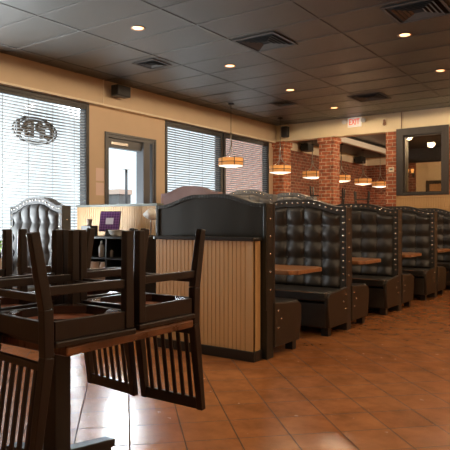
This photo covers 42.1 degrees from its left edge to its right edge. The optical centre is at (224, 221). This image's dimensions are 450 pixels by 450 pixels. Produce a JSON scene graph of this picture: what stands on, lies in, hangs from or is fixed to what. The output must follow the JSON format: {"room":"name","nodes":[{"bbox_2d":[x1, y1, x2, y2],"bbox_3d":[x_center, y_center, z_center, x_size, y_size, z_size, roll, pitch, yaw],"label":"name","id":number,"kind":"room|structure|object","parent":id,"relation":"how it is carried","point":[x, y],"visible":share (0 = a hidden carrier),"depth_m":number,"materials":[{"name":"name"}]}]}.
{"room":"restaurant","nodes":[
{"label":"restaurant","id":0,"kind":"room"},
{"bbox_2d":[0,104,272,276],"bbox_3d":[-3.412,-0.500,7.347,0.160,3.460,15.450,0,0,35],"label":"wall","id":1,"kind":"structure","parent":0,"point":[101,119],"depth_m":9.57,"materials":[{"name":"beige paint"}]},
{"bbox_2d":[0,85,88,257],"bbox_3d":[-2.679,-0.675,8.354,0.152,2.310,1.800,0,0,35],"label":"window","id":2,"kind":"structure","parent":1,"relation":"in","point":[86,128],"depth_m":9.01,"materials":[{"name":"black wood"}]},
{"bbox_2d":[12,116,56,144],"bbox_3d":[-2.708,-1.440,8.350,0.032,0.680,0.771,0,0,35],"label":"sign","id":3,"kind":"object","parent":2,"relation":"hanging from","point":[31,116],"visible":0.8,"depth_m":8.32,"materials":[{"name":"grey"}]},
{"bbox_2d":[0,89,85,253],"bbox_3d":[-2.644,-0.670,8.330,0.057,2.200,1.668,0,0,35],"label":"window blind","id":4,"kind":"object","parent":2,"relation":"attached to","point":[28,97],"visible":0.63,"depth_m":8.30,"materials":[{"name":"grey plastic"}]},
{"bbox_2d":[96,168,103,180],"bbox_3d":[-1.974,-0.750,9.239,0.004,0.200,0.170,0,0,35],"label":"paper notice","id":5,"kind":"object","parent":1,"relation":"attached to","point":[99,171],"visible":1,"depth_m":9.23,"materials":[{"name":"beige paper"}]},
{"bbox_2d":[96,182,103,195],"bbox_3d":[-1.974,-0.520,9.239,0.004,0.200,0.170,0,0,35],"label":"paper notice","id":6,"kind":"object","parent":1,"relation":"attached to","point":[99,186],"visible":1,"depth_m":9.24,"materials":[{"name":"beige paper"}]},
{"bbox_2d":[111,84,130,98],"bbox_3d":[-1.675,-2.070,9.298,0.226,0.170,0.290,0,0,35],"label":"wall speaker","id":7,"kind":"object","parent":1,"relation":"attached to","point":[117,90],"visible":1,"depth_m":9.19,"materials":[{"name":"black plastic"}]},
{"bbox_2d":[118,85,130,96],"bbox_3d":[-1.586,-2.070,9.235,0.008,0.146,0.266,0,0,35],"label":"grille","id":8,"kind":"object","parent":7,"relation":"attached to","point":[124,91],"depth_m":9.23,"materials":[{"name":"black metal"}]},
{"bbox_2d":[105,131,155,203],"bbox_3d":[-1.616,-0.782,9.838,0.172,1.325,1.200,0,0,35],"label":"door","id":9,"kind":"structure","parent":1,"relation":"in","point":[145,148],"depth_m":10.03,"materials":[{"name":"grey metal"}]},
{"bbox_2d":[0,53,275,141],"bbox_3d":[-3.281,-2.035,7.316,0.090,0.390,15.350,0,0,35],"label":"soffit","id":10,"kind":"structure","parent":1,"relation":"attached to","point":[15,70],"depth_m":9.39,"materials":[{"name":"paint"}]},
{"bbox_2d":[0,80,275,142],"bbox_3d":[-3.275,-2.027,7.311,0.105,0.405,15.350,0,0,35],"label":"trim","id":11,"kind":"structure","parent":1,"relation":"attached to","point":[3,83],"depth_m":9.41,"materials":[{"name":"beige"}]},
{"bbox_2d":[165,120,222,192],"bbox_3d":[-0.619,-0.675,11.264,0.152,2.310,1.770,0,0,35],"label":"window","id":12,"kind":"structure","parent":1,"relation":"in","point":[220,142],"depth_m":11.46,"materials":[{"name":"brown metal"}]},
{"bbox_2d":[168,124,220,191],"bbox_3d":[-0.584,-0.670,11.239,0.057,2.200,1.668,0,0,35],"label":"window blind","id":13,"kind":"object","parent":12,"relation":"attached to","point":[169,125],"visible":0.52,"depth_m":11.22,"materials":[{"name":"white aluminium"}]},
{"bbox_2d":[223,133,268,193],"bbox_3d":[0.436,-0.675,12.753,0.152,2.310,1.780,0,0,35],"label":"window","id":14,"kind":"structure","parent":1,"relation":"in","point":[224,134],"depth_m":13.20,"materials":[{"name":"brown metal"}]},
{"bbox_2d":[226,136,266,193],"bbox_3d":[0.470,-0.670,12.729,0.057,2.200,1.668,0,0,35],"label":"window blind","id":15,"kind":"object","parent":14,"relation":"attached to","point":[227,137],"visible":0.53,"depth_m":12.73,"materials":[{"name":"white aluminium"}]},
{"bbox_2d":[0,0,449,125],"bbox_3d":[1.131,-2.287,4.192,11.400,0.126,15.550,0,0,35],"label":"ceiling","id":16,"kind":"structure","parent":0,"point":[345,48],"depth_m":7.52,"materials":[{"name":"tile"}]},
{"bbox_2d":[131,26,145,30],"bbox_3d":[-0.999,-2.228,6.723,0.170,0.012,0.170,0,0,35],"label":"recessed light","id":17,"kind":"object","parent":16,"relation":"in","point":[136,28],"visible":1,"depth_m":6.73,"materials":[{"name":"white"}]},
{"bbox_2d":[132,59,171,69],"bbox_3d":[-1.028,-2.220,8.239,0.400,0.019,0.400,0,0,35],"label":"ceiling vent","id":18,"kind":"object","parent":16,"relation":"in","point":[150,64],"visible":1,"depth_m":8.23,"materials":[{"name":"grey metal"}]},
{"bbox_2d":[224,64,235,67],"bbox_3d":[0.071,-2.228,8.355,0.170,0.012,0.170,0,0,35],"label":"recessed light","id":19,"kind":"object","parent":16,"relation":"in","point":[228,65],"visible":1,"depth_m":8.37,"materials":[{"name":"white"}]},
{"bbox_2d":[218,103,243,167],"bbox_3d":[0.112,-1.620,11.009,0.476,1.220,0.476,0,0,35],"label":"pendant lamp","id":20,"kind":"object","parent":16,"relation":"hanging from","point":[229,162],"visible":1,"depth_m":10.85,"materials":[{"name":"amber glass"},{"name":"black iron"}]},
{"bbox_2d":[219,164,242,167],"bbox_3d":[0.112,-1.049,11.009,0.458,0.042,0.458,0,0,35],"label":"diffuser","id":21,"kind":"object","parent":20,"relation":"attached to","point":[221,165],"depth_m":10.88,"materials":[{"name":"white glass"}]},
{"bbox_2d":[232,32,297,52],"bbox_3d":[0.498,-2.220,7.244,0.600,0.019,0.600,0,0,35],"label":"ceiling vent","id":22,"kind":"object","parent":16,"relation":"in","point":[271,40],"visible":1,"depth_m":7.23,"materials":[{"name":"grey metal"}]},
{"bbox_2d":[269,117,291,174],"bbox_3d":[1.181,-1.620,12.519,0.476,1.220,0.476,0,0,35],"label":"pendant lamp","id":23,"kind":"object","parent":16,"relation":"hanging from","point":[275,169],"visible":1,"depth_m":12.36,"materials":[{"name":"amber glass"},{"name":"black iron"}]},
{"bbox_2d":[270,172,290,173],"bbox_3d":[1.181,-1.049,12.519,0.458,0.042,0.458,0,0,35],"label":"diffuser","id":24,"kind":"object","parent":23,"relation":"attached to","point":[270,172],"depth_m":12.43,"materials":[{"name":"white"}]},
{"bbox_2d":[269,101,297,106],"bbox_3d":[1.099,-2.220,10.984,0.400,0.019,0.400,0,0,35],"label":"ceiling vent","id":25,"kind":"object","parent":16,"relation":"in","point":[281,103],"visible":1,"depth_m":10.98,"materials":[{"name":"grey metal"}]},
{"bbox_2d":[347,92,391,101],"bbox_3d":[2.579,-2.220,10.427,0.600,0.019,0.600,0,0,35],"label":"ceiling vent","id":26,"kind":"object","parent":16,"relation":"in","point":[378,95],"visible":1,"depth_m":10.43,"materials":[{"name":"grey metal"}]},
{"bbox_2d":[397,33,411,37],"bbox_3d":[2.144,-2.228,6.973,0.170,0.012,0.170,0,0,35],"label":"recessed light","id":27,"kind":"object","parent":16,"relation":"in","point":[402,35],"visible":1,"depth_m":6.98,"materials":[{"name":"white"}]},
{"bbox_2d":[380,0,449,24],"bbox_3d":[2.032,-2.220,6.158,0.600,0.019,0.600,0,0,35],"label":"ceiling vent","id":28,"kind":"object","parent":16,"relation":"in","point":[418,9],"visible":1,"depth_m":6.15,"materials":[{"name":"grey metal"}]},
{"bbox_2d":[0,287,449,449],"bbox_3d":[2.908,1.290,6.702,11.400,0.120,21.700,0,0,35],"label":"floor","id":29,"kind":"structure","parent":0,"point":[382,382],"depth_m":4.15,"materials":[{"name":"ceramic"}]},
{"bbox_2d":[10,197,70,291],"bbox_3d":[-2.474,0.460,7.170,1.040,1.540,0.635,0,0,35],"label":"bench","id":30,"kind":"object","parent":29,"relation":"on","point":[44,215],"visible":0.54,"depth_m":7.23,"materials":[{"name":"grey leather"}]},
{"bbox_2d":[13,284,50,290],"bbox_3d":[-2.520,0.805,7.118,0.991,0.100,0.495,0,0,35],"label":"seat cushion","id":31,"kind":"object","parent":30,"relation":"on","point":[31,287],"depth_m":6.74,"materials":[{"name":"grey leather"}]},
{"bbox_2d":[1,319,192,449],"bbox_3d":[-0.841,0.854,2.883,1.135,0.752,0.783,0,0,35],"label":"dining table","id":32,"kind":"object","parent":29,"relation":"on","point":[57,436],"visible":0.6,"depth_m":2.83,"materials":[{"name":"brown wood"}]},
{"bbox_2d":[0,229,62,310],"bbox_3d":[-1.091,0.494,2.740,0.440,0.919,0.494,0,0,34],"label":"dining chair","id":33,"kind":"object","parent":32,"relation":"on","point":[56,239],"visible":0.57,"depth_m":2.81,"materials":[{"name":"brown wood"}]},
{"bbox_2d":[0,230,135,449],"bbox_3d":[-0.704,0.494,2.445,0.440,0.919,0.494,0,0,40],"label":"dining chair","id":34,"kind":"object","parent":32,"relation":"on","point":[50,326],"visible":1,"depth_m":2.30,"materials":[{"name":"brown wood"}]},
{"bbox_2d":[17,228,137,395],"bbox_3d":[-0.796,0.494,3.172,0.440,0.919,0.494,0,0,40],"label":"dining chair","id":35,"kind":"object","parent":32,"relation":"on","point":[127,349],"visible":0.34,"depth_m":3.23,"materials":[{"name":"brown wood"}]},
{"bbox_2d":[79,228,205,410],"bbox_3d":[-0.411,0.494,2.897,0.440,0.919,0.494,0,0,35],"label":"dining chair","id":36,"kind":"object","parent":32,"relation":"on","point":[151,310],"visible":0.78,"depth_m":2.93,"materials":[{"name":"brown wood"}]},
{"bbox_2d":[76,203,163,235],"bbox_3d":[-1.535,0.487,8.414,1.650,1.485,0.140,0,0,35],"label":"wall","id":37,"kind":"structure","parent":29,"relation":"on","point":[132,216],"depth_m":8.27,"materials":[{"name":"beige"}]},
{"bbox_2d":[91,235,155,293],"bbox_3d":[-1.410,0.710,7.812,1.130,1.040,0.502,0,0,35],"label":"station","id":38,"kind":"object","parent":29,"relation":"on","point":[110,243],"visible":0.23,"depth_m":7.65,"materials":[{"name":"black paint"}]},
{"bbox_2d":[81,226,97,235],"bbox_3d":[-1.858,0.120,8.018,0.180,0.140,0.140,0,0,35],"label":"caddy","id":39,"kind":"object","parent":38,"relation":"on","point":[82,227],"visible":0.52,"depth_m":7.99,"materials":[{"name":"black plastic"}]},
{"bbox_2d":[86,219,91,225],"bbox_3d":[-1.858,0.004,8.018,0.086,0.090,0.086,0,0,35],"label":"paper cup","id":40,"kind":"object","parent":39,"relation":"on","point":[89,221],"visible":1,"depth_m":7.99,"materials":[{"name":"beige paper"}]},
{"bbox_2d":[90,261,100,278],"bbox_3d":[-1.740,0.657,7.873,0.160,0.255,0.158,0,0,35],"label":"storage jar","id":41,"kind":"object","parent":38,"relation":"on","point":[94,264],"visible":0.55,"depth_m":7.81,"materials":[{"name":"brown ceramic"}]},
{"bbox_2d":[99,240,104,256],"bbox_3d":[-1.638,0.355,7.776,0.084,0.220,0.084,0,0,35],"label":"condiment bottle","id":42,"kind":"object","parent":38,"relation":"on","point":[101,247],"visible":0.97,"depth_m":7.74,"materials":[{"name":"grey"}]},
{"bbox_2d":[99,262,104,279],"bbox_3d":[-1.585,0.657,7.763,0.160,0.255,0.158,0,0,35],"label":"storage jar","id":43,"kind":"object","parent":38,"relation":"on","point":[102,265],"visible":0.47,"depth_m":7.70,"materials":[{"name":"beige ceramic"}]},
{"bbox_2d":[91,255,120,259],"bbox_3d":[-1.409,0.477,7.813,1.070,0.025,0.455,0,0,35],"label":"shelf","id":44,"kind":"object","parent":38,"relation":"attached to","point":[94,257],"depth_m":7.68,"materials":[{"name":"black paint"}]},
{"bbox_2d":[99,211,120,235],"bbox_3d":[-1.588,0.020,8.033,0.300,0.340,0.157,0,0,11],"label":"monitor","id":45,"kind":"object","parent":38,"relation":"on","point":[109,220],"visible":0.83,"depth_m":8.04,"materials":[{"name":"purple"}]},
{"bbox_2d":[108,230,124,235],"bbox_3d":[-1.441,0.147,7.759,0.226,0.085,0.226,0,0,35],"label":"serving bowl","id":46,"kind":"object","parent":38,"relation":"on","point":[111,232],"visible":0.91,"depth_m":7.68,"materials":[{"name":"beige ceramic"}]},
{"bbox_2d":[94,235,153,238],"bbox_3d":[-1.411,0.205,7.811,1.130,0.030,0.500,0,0,35],"label":"countertop","id":47,"kind":"structure","parent":38,"relation":"on","point":[99,236],"depth_m":7.65,"materials":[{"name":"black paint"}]},
{"bbox_2d":[143,208,155,236],"bbox_3d":[-0.976,0.002,7.661,0.175,0.376,0.197,0,0,35],"label":"desk lamp","id":48,"kind":"object","parent":38,"relation":"on","point":[150,214],"visible":0.8,"depth_m":7.59,"materials":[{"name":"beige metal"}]},
{"bbox_2d":[161,186,222,204],"bbox_3d":[-0.417,0.315,10.038,1.238,1.830,0.647,0,0,35],"label":"bench","id":49,"kind":"object","parent":29,"relation":"on","point":[178,193],"visible":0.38,"depth_m":9.85,"materials":[{"name":"brown leather"}]},
{"bbox_2d":[154,235,261,362],"bbox_3d":[-0.186,0.682,5.499,1.170,1.095,0.151,0,0,35],"label":"wall","id":50,"kind":"structure","parent":29,"relation":"on","point":[230,275],"depth_m":5.33,"materials":[{"name":"beige wood"}]},
{"bbox_2d":[156,194,300,359],"bbox_3d":[0.026,0.482,5.840,1.328,1.495,0.647,0,0,35],"label":"bench","id":51,"kind":"object","parent":29,"relation":"on","point":[228,215],"visible":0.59,"depth_m":5.42,"materials":[{"name":"black leather"}]},
{"bbox_2d":[275,297,297,301],"bbox_3d":[0.063,0.805,5.907,1.270,0.100,0.495,0,0,35],"label":"seat cushion","id":52,"kind":"object","parent":51,"relation":"on","point":[277,299],"depth_m":5.69,"materials":[{"name":"black leather"}]},
{"bbox_2d":[230,190,276,202],"bbox_3d":[0.437,0.307,11.245,1.238,1.845,1.150,0,0,35],"label":"bench","id":53,"kind":"object","parent":29,"relation":"on","point":[256,195],"visible":0.11,"depth_m":11.02,"materials":[{"name":"grey leather"}]},
{"bbox_2d":[277,192,316,200],"bbox_3d":[1.402,0.300,12.608,1.238,1.860,1.150,0,0,35],"label":"bench","id":54,"kind":"object","parent":29,"relation":"on","point":[281,196],"visible":0.12,"depth_m":12.47,"materials":[{"name":"grey leather"}]},
{"bbox_2d":[275,264,321,274],"bbox_3d":[0.363,0.855,6.365,1.260,0.750,0.670,0,0,35],"label":"table","id":55,"kind":"object","parent":29,"relation":"on","point":[279,269],"visible":0.3,"depth_m":6.00,"materials":[{"name":"brown wood"}]},
{"bbox_2d":[273,200,368,336],"bbox_3d":[0.892,0.482,7.063,1.328,1.495,1.150,0,0,35],"label":"bench","id":56,"kind":"object","parent":29,"relation":"on","point":[318,233],"visible":0.76,"depth_m":6.76,"materials":[{"name":"black leather"}]},
{"bbox_2d":[275,284,339,301],"bbox_3d":[0.696,0.805,6.801,1.270,0.100,0.495,0,0,35],"label":"seat cushion","id":57,"kind":"object","parent":56,"relation":"on","point":[301,292],"depth_m":6.46,"materials":[{"name":"black leather"}]},
{"bbox_2d":[352,257,380,264],"bbox_3d":[1.374,0.855,7.794,1.260,0.750,0.670,0,0,35],"label":"table","id":58,"kind":"object","parent":29,"relation":"on","point":[357,261],"visible":0.22,"depth_m":7.37,"materials":[{"name":"brown wood"}]},
{"bbox_2d":[336,203,413,314],"bbox_3d":[1.904,0.482,8.491,1.328,1.495,1.150,0,0,35],"label":"bench","id":59,"kind":"object","parent":29,"relation":"on","point":[376,229],"visible":0.52,"depth_m":8.15,"materials":[{"name":"black leather"}]},
{"bbox_2d":[352,274,391,286],"bbox_3d":[1.707,0.805,8.229,1.270,0.100,0.495,0,0,35],"label":"seat cushion","id":60,"kind":"object","parent":59,"relation":"on","point":[371,280],"depth_m":7.82,"materials":[{"name":"black leather"}]},
{"bbox_2d":[402,252,421,257],"bbox_3d":[2.386,0.855,9.222,1.260,0.750,0.670,0,0,35],"label":"table","id":61,"kind":"object","parent":29,"relation":"on","point":[404,254],"visible":0.18,"depth_m":8.82,"materials":[{"name":"brown wood"}]},
{"bbox_2d":[384,206,445,300],"bbox_3d":[2.915,0.482,9.919,1.328,1.495,1.150,0,0,35],"label":"bench","id":62,"kind":"object","parent":29,"relation":"on","point":[419,226],"visible":0.52,"depth_m":9.57,"materials":[{"name":"black leather"}]},
{"bbox_2d":[402,267,429,276],"bbox_3d":[2.718,0.805,9.657,1.270,0.100,0.495,0,0,35],"label":"seat cushion","id":63,"kind":"object","parent":62,"relation":"on","point":[415,271],"depth_m":9.21,"materials":[{"name":"black leather"}]},
{"bbox_2d":[419,208,449,289],"bbox_3d":[3.737,0.482,11.080,1.328,1.495,0.635,0,0,35],"label":"bench","id":64,"kind":"object","parent":29,"relation":"on","point":[443,216],"visible":0.23,"depth_m":11.02,"materials":[{"name":"black leather"}]},
{"bbox_2d":[437,262,449,269],"bbox_3d":[3.689,0.805,11.028,1.270,0.100,0.495,0,0,35],"label":"seat cushion","id":65,"kind":"object","parent":64,"relation":"on","point":[446,264],"depth_m":10.57,"materials":[{"name":"black leather"}]},
{"bbox_2d":[437,248,449,252],"bbox_3d":[3.382,0.855,10.630,1.260,0.750,0.670,0,0,35],"label":"table","id":66,"kind":"object","parent":29,"relation":"on","point":[439,250],"visible":0.18,"depth_m":10.21,"materials":[{"name":"brown wood"}]},
{"bbox_3d":[2.267,0.565,14.017,0.760,1.330,0.760,0,0,35],"label":"bar table","id":67,"kind":"object","parent":29,"relation":"on","visible":0},
{"bbox_2d":[309,186,318,196],"bbox_3d":[2.267,-0.477,14.017,0.415,0.752,0.415,0,0,18],"label":"bar stool","id":68,"kind":"object","parent":67,"relation":"on","point":[312,191],"visible":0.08,"depth_m":13.89,"materials":[{"name":"black metal"}]},
{"bbox_3d":[2.833,0.565,14.903,0.760,1.330,0.760,0,0,35],"label":"bar table","id":69,"kind":"object","parent":29,"relation":"on","visible":0},
{"bbox_2d":[340,188,344,203],"bbox_3d":[2.833,-0.477,14.903,0.415,0.752,0.415,0,0,18],"label":"bar stool","id":70,"kind":"object","parent":69,"relation":"on","point":[343,189],"visible":0.11,"depth_m":14.74,"materials":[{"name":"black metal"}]},
{"bbox_3d":[3.815,0.565,16.291,0.760,1.330,0.760,0,0,35],"label":"bar table","id":71,"kind":"object","parent":29,"relation":"on","visible":0},
{"bbox_2d":[354,191,369,203],"bbox_3d":[3.815,-0.477,16.291,0.415,0.752,0.415,0,0,18],"label":"bar stool","id":72,"kind":"object","parent":71,"relation":"on","point":[355,194],"visible":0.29,"depth_m":16.16,"materials":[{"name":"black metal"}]},
{"bbox_2d":[272,141,291,193],"bbox_3d":[1.326,-0.312,13.623,0.340,3.085,0.390,0,0,35],"label":"brick column","id":73,"kind":"structure","parent":0,"point":[281,183],"depth_m":13.50,"materials":[{"name":"red brick"}]},
{"bbox_2d":[291,150,366,203],"bbox_3d":[2.830,-0.270,16.284,0.200,3.000,6.150,0,0,35],"label":"wall","id":74,"kind":"structure","parent":0,"point":[300,162],"depth_m":15.55,"materials":[{"name":"brick"}]},
{"bbox_2d":[301,143,311,151],"bbox_3d":[2.041,-1.870,14.729,0.276,0.190,0.300,0,0,35],"label":"wall speaker","id":75,"kind":"object","parent":74,"relation":"attached to","point":[305,147],"visible":0.98,"depth_m":14.60,"materials":[{"name":"black plastic"}]},
{"bbox_2d":[291,142,366,165],"bbox_3d":[2.787,-1.890,16.210,0.215,0.240,5.520,0,0,35],"label":"trim","id":76,"kind":"structure","parent":74,"relation":"attached to","point":[296,146],"depth_m":15.56,"materials":[{"name":"beige"}]},
{"bbox_2d":[354,156,365,163],"bbox_3d":[4.014,-1.850,17.498,0.296,0.200,0.300,0,0,35],"label":"wall speaker","id":77,"kind":"object","parent":74,"relation":"attached to","point":[358,159],"visible":1,"depth_m":17.39,"materials":[{"name":"black plastic"}]},
{"bbox_2d":[317,136,340,204],"bbox_3d":[2.306,-0.312,12.930,0.400,3.085,0.390,0,0,35],"label":"brick column","id":78,"kind":"structure","parent":0,"point":[329,147],"depth_m":12.80,"materials":[{"name":"red brick"}]},
{"bbox_2d":[298,140,385,157],"bbox_3d":[3.166,-2.070,15.997,1.080,0.120,5.830,0,0,35],"label":"ceiling","id":79,"kind":"structure","parent":0,"point":[349,149],"depth_m":16.68,"materials":[{"name":"grey paint"}]},
{"bbox_2d":[302,140,318,178],"bbox_3d":[2.078,-1.510,13.906,0.476,1.000,0.476,0,0,35],"label":"pendant lamp","id":80,"kind":"object","parent":79,"relation":"hanging from","point":[307,174],"visible":0.8,"depth_m":13.74,"materials":[{"name":"orange wood"}]},
{"bbox_2d":[340,144,350,182],"bbox_3d":[3.002,-1.510,15.090,0.476,1.000,0.476,0,0,35],"label":"pendant lamp","id":81,"kind":"object","parent":79,"relation":"hanging from","point":[343,178],"visible":0.68,"depth_m":14.94,"materials":[{"name":"orange wood"}]},
{"bbox_2d":[354,150,371,185],"bbox_3d":[3.840,-1.510,16.273,0.476,1.000,0.476,0,0,35],"label":"pendant lamp","id":82,"kind":"object","parent":79,"relation":"hanging from","point":[362,181],"visible":1,"depth_m":16.10,"materials":[{"name":"orange"}]},
{"bbox_2d":[372,154,385,187],"bbox_3d":[4.624,-1.510,17.433,0.476,1.000,0.476,0,0,35],"label":"pendant lamp","id":83,"kind":"object","parent":79,"relation":"hanging from","point":[379,184],"visible":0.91,"depth_m":17.26,"materials":[{"name":"orange"}]},
{"bbox_2d":[276,107,449,141],"bbox_3d":[5.588,-2.092,10.575,11.100,0.475,0.220,0,0,35],"label":"wall","id":84,"kind":"structure","parent":0,"point":[373,125],"depth_m":12.27,"materials":[{"name":"beige paint"}]},
{"bbox_2d":[281,126,288,137],"bbox_3d":[1.381,-2.040,13.285,0.150,0.240,0.206,0,0,35],"label":"wall speaker","id":85,"kind":"object","parent":84,"relation":"attached to","point":[285,129],"visible":1,"depth_m":13.20,"materials":[{"name":"black plastic"}]},
{"bbox_2d":[281,127,285,136],"bbox_3d":[1.323,-2.040,13.204,0.126,0.216,0.008,0,0,35],"label":"grille","id":86,"kind":"object","parent":85,"relation":"attached to","point":[283,129],"depth_m":13.20,"materials":[{"name":"black metal"}]},
{"bbox_2d":[342,117,365,127],"bbox_3d":[2.734,-2.123,12.393,0.520,0.215,0.107,0,0,35],"label":"exit sign","id":87,"kind":"object","parent":84,"relation":"attached to","point":[353,121],"visible":1,"depth_m":12.39,"materials":[{"name":"white plastic"}]},
{"bbox_2d":[347,137,385,148],"bbox_3d":[3.590,-2.160,15.574,0.100,0.060,5.630,0,0,35],"label":"wall","id":88,"kind":"structure","parent":0,"point":[354,138],"depth_m":15.85,"materials":[{"name":"beige paint"}]},
{"bbox_2d":[341,137,385,154],"bbox_3d":[3.590,-2.060,15.574,0.100,0.140,5.630,0,0,35],"label":"trim","id":89,"kind":"structure","parent":88,"relation":"attached to","point":[344,140],"depth_m":15.63,"materials":[{"name":"white paint"}]},
{"bbox_2d":[367,163,415,206],"bbox_3d":[5.148,-0.270,18.043,1.550,3.000,0.200,0,0,35],"label":"brick wall","id":90,"kind":"structure","parent":0,"point":[377,195],"depth_m":18.15,"materials":[{"name":"red brick"}]},
{"bbox_2d":[367,157,385,165],"bbox_3d":[4.870,-1.890,18.230,0.880,0.240,0.215,0,0,35],"label":"trim","id":91,"kind":"structure","parent":90,"relation":"attached to","point":[377,160],"depth_m":18.21,"materials":[{"name":"beige"}]},
{"bbox_2d":[408,147,440,162],"bbox_3d":[9.357,-1.980,15.050,10.120,0.420,0.220,0,0,35],"label":"trim","id":92,"kind":"structure","parent":90,"relation":"attached to","point":[421,155],"depth_m":17.35,"materials":[{"name":"brown wood"}]},
{"bbox_2d":[354,134,440,148],"bbox_3d":[7.736,-2.240,12.761,10.120,0.100,5.830,0,0,35],"label":"ceiling","id":93,"kind":"structure","parent":0,"point":[380,139],"depth_m":15.72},
{"bbox_2d":[386,126,449,205],"bbox_3d":[6.747,-0.312,9.755,8.260,3.085,0.220,0,0,35],"label":"brick wall","id":94,"kind":"structure","parent":0,"point":[390,136],"depth_m":11.98,"materials":[{"name":"red brick"}]},
{"bbox_2d":[396,124,448,195],"bbox_3d":[3.970,-1.210,11.690,1.030,1.350,0.270,0,0,35],"label":"window","id":95,"kind":"structure","parent":94,"relation":"in","point":[402,135],"depth_m":11.67,"materials":[{"name":"black wood"}]},
{"bbox_2d":[398,197,449,210],"bbox_3d":[4.942,0.370,10.873,3.500,1.720,0.020,0,0,35],"label":"wall","id":96,"kind":"structure","parent":94,"relation":"attached to","point":[443,203],"depth_m":11.54,"materials":[{"name":"beige paint"}]},
{"bbox_2d":[396,195,449,205],"bbox_3d":[4.928,0.352,10.880,3.530,1.755,0.045,0,0,35],"label":"trim","id":97,"kind":"structure","parent":96,"relation":"attached to","point":[397,197],"depth_m":11.59,"materials":[{"name":"brown wood"}]},
{"bbox_2d":[416,161,440,191],"bbox_3d":[9.636,-0.270,14.865,9.450,3.000,0.200,0,0,35],"label":"wall","id":98,"kind":"structure","parent":0,"point":[425,171],"depth_m":17.35,"materials":[{"name":"beige paint"}]},
{"bbox_2d":[426,180,440,190],"bbox_3d":[6.384,0.005,17.020,1.050,2.450,0.040,0,0,35],"label":"trim","id":99,"kind":"structure","parent":98,"relation":"attached to","point":[432,181],"depth_m":17.21,"materials":[{"name":"brown wood"}]},
{"bbox_2d":[429,184,440,190],"bbox_3d":[6.387,0.055,17.024,0.850,2.350,0.030,0,0,35],"label":"door","id":100,"kind":"structure","parent":98,"relation":"in","point":[432,187],"depth_m":17.17,"materials":[{"name":"brown wood"}]},
{"label":"outside","id":101,"kind":"structure","parent":0,"visible":0},
{"bbox_3d":[-23.056,1.355,25.514,52.880,0.150,75.000,0,0,35],"label":"ground","id":102,"kind":"structure","parent":101,"visible":0},
{"bbox_2d":[109,189,131,203],"bbox_3d":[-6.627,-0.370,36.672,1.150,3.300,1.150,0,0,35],"label":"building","id":103,"kind":"structure","parent":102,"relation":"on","point":[116,196],"depth_m":36.21,"materials":[{"name":"concrete"}]},
{"bbox_2d":[121,167,130,203],"bbox_3d":[-5.494,-0.870,32.562,0.400,4.300,0.500,0,0,35],"label":"light pole","id":104,"kind":"object","parent":102,"relation":"on","point":[126,169],"visible":0.38,"depth_m":32.50,"materials":[{"name":"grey metal"}]},
{"bbox_2d":[226,139,261,192],"bbox_3d":[4.349,-2.620,31.841,7.100,7.800,7.400,0,0,35],"label":"outbuilding","id":105,"kind":"structure","parent":102,"relation":"on","point":[226,139],"depth_m":29.89,"materials":[{"name":"pink brick"}]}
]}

